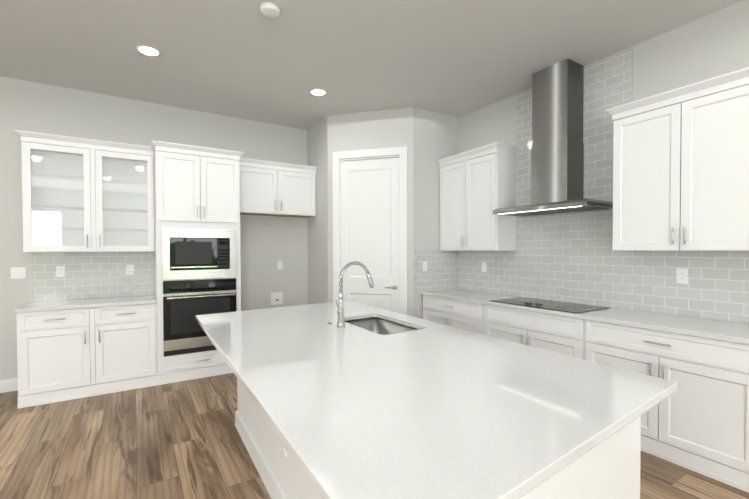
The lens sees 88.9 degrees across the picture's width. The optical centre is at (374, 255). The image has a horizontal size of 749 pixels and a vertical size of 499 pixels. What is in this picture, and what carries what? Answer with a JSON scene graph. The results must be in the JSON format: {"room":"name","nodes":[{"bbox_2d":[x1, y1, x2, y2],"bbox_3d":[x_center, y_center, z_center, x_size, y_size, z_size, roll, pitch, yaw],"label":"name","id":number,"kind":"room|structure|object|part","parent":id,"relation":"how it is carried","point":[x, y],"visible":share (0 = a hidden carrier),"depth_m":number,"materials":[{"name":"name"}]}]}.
{"room":"kitchen","nodes":[
{"label":"kitchen","id":0,"kind":"room"},
{"bbox_2d":[0,76,307,379],"bbox_3d":[-3.121,-0.220,4.344,8.200,3.205,0.100,-1,1,-32],"label":"wall","id":1,"kind":"structure","parent":0,"point":[267,243],"depth_m":4.49,"materials":[{"name":"grey paint"}]},
{"bbox_2d":[0,378,17,392],"bbox_3d":[-3.725,1.326,3.917,6.488,0.130,0.012,-1,1,-32],"label":"baseboard","id":2,"kind":"structure","parent":1,"relation":"attached to","point":[8,385],"depth_m":3.90,"materials":[{"name":"white wood"}]},
{"bbox_2d":[11,267,25,278],"bbox_3d":[-3.673,0.175,3.933,0.115,0.118,0.012,-1,1,-32],"label":"light switch","id":3,"kind":"object","parent":1,"relation":"attached to","point":[18,272],"visible":1,"depth_m":3.93,"materials":[{"name":"white plastic"}]},
{"bbox_2d":[31,252,153,300],"bbox_3d":[-3.115,0.206,4.288,1.108,0.525,0.007,-1,1,-32],"label":"backsplash","id":4,"kind":"structure","parent":1,"relation":"attached to","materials":[{"name":"tile"}]},
{"bbox_2d":[56,266,64,276],"bbox_3d":[-3.382,0.167,4.109,0.072,0.118,0.009,-1,1,-32],"label":"electrical outlet","id":5,"kind":"object","parent":4,"relation":"attached to","point":[60,271],"visible":1,"depth_m":4.11,"materials":[{"name":"white plastic"}]},
{"bbox_2d":[126,265,133,274],"bbox_3d":[-2.849,0.160,4.445,0.072,0.118,0.009,-1,1,-32],"label":"electrical outlet","id":6,"kind":"object","parent":4,"relation":"attached to","point":[129,269],"visible":1,"depth_m":4.44,"materials":[{"name":"white plastic"}]},
{"bbox_2d":[271,292,282,304],"bbox_3d":[-1.374,0.601,5.377,0.170,0.170,0.032,-1,1,-32],"label":"outlet box","id":7,"kind":"object","parent":1,"relation":"attached to","point":[276,298],"visible":1,"depth_m":5.39,"materials":[{"name":"white plastic"}]},
{"bbox_2d":[241,162,315,217],"bbox_3d":[-1.366,-0.871,5.186,1.095,0.630,0.327,-1,1,-32],"label":"upper cabinet","id":8,"kind":"object","parent":1,"relation":"attached to","point":[266,190],"depth_m":5.06,"materials":[{"name":"white wood"}]},
{"bbox_2d":[277,261,282,268],"bbox_3d":[-1.339,0.130,5.406,0.072,0.118,0.009,-1,1,-32],"label":"outlet","id":9,"kind":"object","parent":1,"relation":"attached to","point":[279,265],"visible":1,"depth_m":5.40,"materials":[{"name":"white plastic"}]},
{"bbox_2d":[307,116,327,303],"bbox_3d":[-0.759,-0.243,5.360,0.100,3.205,0.700,-1,1,-32],"label":"wall","id":10,"kind":"structure","parent":0,"point":[317,157],"depth_m":5.27,"materials":[{"name":"grey paint"}]},
{"bbox_2d":[327,107,412,316],"bbox_3d":[-0.053,-0.238,4.928,1.140,3.205,0.100,0,1,16],"label":"wall","id":11,"kind":"structure","parent":0,"point":[388,128],"depth_m":4.84,"materials":[{"name":"grey paint"}]},
{"bbox_2d":[332,146,406,314],"bbox_3d":[-0.055,0.004,4.924,0.990,2.722,0.118,0,1,16],"label":"door frame","id":12,"kind":"structure","parent":11,"relation":"attached to","point":[339,155],"depth_m":4.83,"materials":[{"name":"white wood"}]},
{"bbox_2d":[340,157,399,312],"bbox_3d":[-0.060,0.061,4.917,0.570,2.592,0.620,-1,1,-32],"label":"pantry door","id":13,"kind":"structure","parent":11,"relation":"in","point":[370,213],"depth_m":4.90,"materials":[{"name":"white wood"}]},
{"bbox_2d":[0,0,743,129],"bbox_3d":[-0.565,-1.794,0.258,8.200,0.060,9.700,-1,1,-32],"label":"ceiling","id":14,"kind":"structure","parent":0,"point":[245,59],"depth_m":3.31,"materials":[{"name":"white paint"}]},
{"bbox_2d":[136,45,160,56],"bbox_3d":[-1.992,-1.806,3.365,0.190,0.008,0.190,-1,1,-32],"label":"recessed light","id":15,"kind":"object","parent":14,"relation":"in","point":[146,50],"visible":1,"depth_m":3.35,"materials":[{"name":"white"}]},
{"bbox_2d":[260,2,279,17],"bbox_3d":[-0.761,-1.786,2.782,0.140,0.036,0.140,-1,1,-32],"label":"smoke detector","id":16,"kind":"object","parent":14,"relation":"attached to","point":[269,10],"visible":1,"depth_m":2.75,"materials":[{"name":"white plastic"}]},
{"bbox_2d":[310,89,326,95],"bbox_3d":[-0.630,-1.824,4.260,0.190,0.008,0.190,-1,1,-32],"label":"recessed light","id":17,"kind":"object","parent":14,"relation":"in","point":[318,92],"visible":1,"depth_m":4.26,"materials":[{"name":"white"}]},
{"bbox_2d":[0,373,748,498],"bbox_3d":[-0.557,1.471,0.310,8.200,0.060,9.700,-1,1,-32],"label":"floor","id":18,"kind":"structure","parent":0,"point":[180,440],"depth_m":2.72,"materials":[{"name":"brown wood"}]},
{"bbox_2d":[16,302,156,408],"bbox_3d":[-2.955,0.947,4.039,1.119,0.881,0.616,-1,1,-32],"label":"base cabinet","id":19,"kind":"object","parent":18,"relation":"on","point":[63,355],"depth_m":3.74,"materials":[{"name":"white wood"}]},
{"bbox_2d":[13,294,156,313],"bbox_3d":[-2.957,0.490,4.018,1.133,0.032,0.638,-1,1,-32],"label":"countertop","id":20,"kind":"structure","parent":19,"relation":"on","point":[126,299],"depth_m":3.89,"materials":[{"name":"white stone"}]},
{"bbox_2d":[153,146,240,384],"bbox_3d":[-2.115,0.102,4.553,0.868,2.550,0.622,-1,1,-32],"label":"tall cabinet","id":21,"kind":"object","parent":18,"relation":"on","point":[162,217],"depth_m":4.26,"materials":[{"name":"white wood"}]},
{"bbox_3d":[-3.042,-0.629,4.112,1.155,1.169,0.363,-1,1,-32],"label":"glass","id":22,"kind":"part","parent":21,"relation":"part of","materials":[{"name":"white"}]},
{"bbox_2d":[162,228,235,279],"bbox_3d":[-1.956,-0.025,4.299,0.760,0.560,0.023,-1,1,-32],"label":"microwave","id":23,"kind":"object","parent":21,"relation":"in","point":[187,253],"depth_m":4.28,"materials":[{"name":"white metal"}]},
{"bbox_2d":[163,278,235,356],"bbox_3d":[-1.939,0.674,4.286,0.755,0.812,0.101,-1,1,-32],"label":"wall oven","id":24,"kind":"object","parent":21,"relation":"in","point":[184,299],"depth_m":4.24,"materials":[{"name":"black"}]},
{"bbox_2d":[235,393,640,498],"bbox_3d":[0.006,0.966,2.368,1.275,0.880,2.712,-1,1,-32],"label":"kitchen island","id":25,"kind":"object","parent":18,"relation":"on","point":[621,479],"depth_m":1.94,"materials":[{"name":"white wood"}]},
{"bbox_2d":[281,441,285,456],"bbox_3d":[-0.489,1.002,2.049,0.010,0.118,0.072,-1,1,-32],"label":"outlet","id":26,"kind":"object","parent":25,"relation":"attached to","point":[283,448],"visible":0.48,"depth_m":2.04,"materials":[{"name":"white plastic"}]},
{"bbox_2d":[195,301,676,498],"bbox_3d":[-0.128,0.509,2.313,1.549,0.032,3.010,-1,1,-32],"label":"island countertop","id":27,"kind":"structure","parent":25,"relation":"on","point":[435,411],"depth_m":1.35,"materials":[{"name":"white stone"}]},
{"bbox_2d":[327,261,373,328],"bbox_3d":[-0.167,0.261,2.732,0.303,0.450,0.211,-1,1,-32],"label":"faucet","id":28,"kind":"object","parent":27,"relation":"on","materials":[{"name":"silver metal"}]},
{"bbox_2d":[347,313,422,336],"bbox_3d":[0.032,0.623,2.780,0.486,0.235,0.810,-1,1,-32],"label":"sink","id":29,"kind":"object","parent":27,"relation":"in","point":[377,324],"depth_m":3.07,"materials":[{"name":"silver metal"}]},
{"bbox_2d":[421,294,474,331],"bbox_3d":[1.144,0.928,4.520,0.617,0.882,1.075,-1,1,-32],"label":"base cabinet","id":30,"kind":"object","parent":18,"relation":"on","point":[446,311],"depth_m":4.37,"materials":[{"name":"white wood"}]},
{"bbox_2d":[475,302,570,355],"bbox_3d":[1.669,0.940,3.688,0.617,0.882,1.192,-1,1,-32],"label":"base cabinet","id":31,"kind":"object","parent":18,"relation":"on","point":[550,332],"depth_m":3.53,"materials":[{"name":"white wood"}]},
{"bbox_2d":[571,318,742,489],"bbox_3d":[2.226,0.953,2.805,0.617,0.882,1.196,-1,1,-32],"label":"base cabinet","id":32,"kind":"object","parent":18,"relation":"on","point":[698,428],"depth_m":2.51,"materials":[{"name":"white wood"}]},
{"bbox_2d":[419,290,748,345],"bbox_3d":[1.954,0.489,3.208,0.638,0.032,4.148,-1,1,-32],"label":"countertop","id":33,"kind":"structure","parent":32,"relation":"on","point":[722,331],"depth_m":2.91,"materials":[{"name":"white stone"}]},
{"bbox_2d":[491,294,610,313],"bbox_3d":[1.649,0.453,3.673,0.510,0.027,0.910,-1,1,-32],"label":"cooktop","id":34,"kind":"object","parent":33,"relation":"in","point":[515,299],"depth_m":3.67,"materials":[{"name":"black glass"}]},
{"bbox_2d":[743,346,748,492],"bbox_3d":[2.767,0.965,1.947,0.617,0.882,1.135,-1,1,-32],"label":"base cabinet","id":35,"kind":"object","parent":18,"relation":"on","point":[745,348],"depth_m":2.26,"materials":[{"name":"white wood"}]},
{"bbox_2d":[413,107,457,318],"bbox_3d":[0.772,-0.240,4.966,0.750,3.205,0.100,-1,1,-32],"label":"wall","id":36,"kind":"structure","parent":0,"point":[435,136],"depth_m":4.83,"materials":[{"name":"grey paint"}]},
{"bbox_2d":[423,262,426,270],"bbox_3d":[0.638,0.133,4.811,0.072,0.118,0.009,-1,1,-32],"label":"electrical outlet","id":37,"kind":"object","parent":36,"relation":"attached to","point":[424,266],"visible":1,"depth_m":4.81,"materials":[{"name":"white plastic"}]},
{"bbox_2d":[458,0,748,322],"bbox_3d":[2.892,-0.205,2.401,0.100,3.205,9.600,-1,1,-32],"label":"wall","id":38,"kind":"structure","parent":0,"point":[715,44],"depth_m":3.06,"materials":[{"name":"grey paint"}]},
{"bbox_2d":[439,146,518,253],"bbox_3d":[1.222,-0.623,4.637,0.327,1.120,0.923,-1,1,-32],"label":"upper cabinet","id":39,"kind":"object","parent":38,"relation":"attached to","point":[479,191],"depth_m":4.36,"materials":[{"name":"white wood"}]},
{"bbox_2d":[493,58,612,216],"bbox_3d":[1.702,-1.125,3.695,0.492,1.397,0.980,-1,1,-32],"label":"hood","id":40,"kind":"object","parent":38,"relation":"attached to","point":[567,129],"depth_m":3.61,"materials":[{"name":"silver metal"}]},
{"bbox_2d":[527,138,586,209],"bbox_3d":[1.795,-0.786,3.759,0.275,0.589,0.380,-1,1,-32],"label":"hood chimney","id":41,"kind":"object","parent":38,"relation":"attached to","point":[557,170],"depth_m":3.64,"materials":[{"name":"silver metal"}]},
{"bbox_2d":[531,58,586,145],"bbox_3d":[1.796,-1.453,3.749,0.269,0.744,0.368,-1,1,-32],"label":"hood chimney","id":42,"kind":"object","parent":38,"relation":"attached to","point":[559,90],"depth_m":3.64,"materials":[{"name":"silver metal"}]},
{"bbox_2d":[457,46,748,323],"bbox_3d":[2.217,-0.675,3.357,0.007,2.288,4.148,-1,1,-32],"label":"backsplash","id":43,"kind":"structure","parent":38,"relation":"attached to","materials":[{"name":"tile"}]},
{"bbox_2d":[482,262,486,271],"bbox_3d":[1.356,0.139,4.724,0.009,0.118,0.072,-1,1,-32],"label":"electrical outlet","id":44,"kind":"object","parent":43,"relation":"attached to","point":[484,266],"visible":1,"depth_m":4.71,"materials":[{"name":"white plastic"}]},
{"bbox_2d":[677,268,687,283],"bbox_3d":[2.433,0.159,3.016,0.009,0.118,0.072,-1,1,-32],"label":"electrical outlet","id":45,"kind":"object","parent":43,"relation":"attached to","point":[682,276],"visible":1,"depth_m":3.01,"materials":[{"name":"white plastic"}]},
{"bbox_2d":[607,74,748,253],"bbox_3d":[2.370,-0.597,2.817,0.327,1.120,1.010,-1,1,-32],"label":"upper cabinet","id":46,"kind":"object","parent":38,"relation":"attached to","point":[678,165],"depth_m":2.75,"materials":[{"name":"white wood"}]}
]}

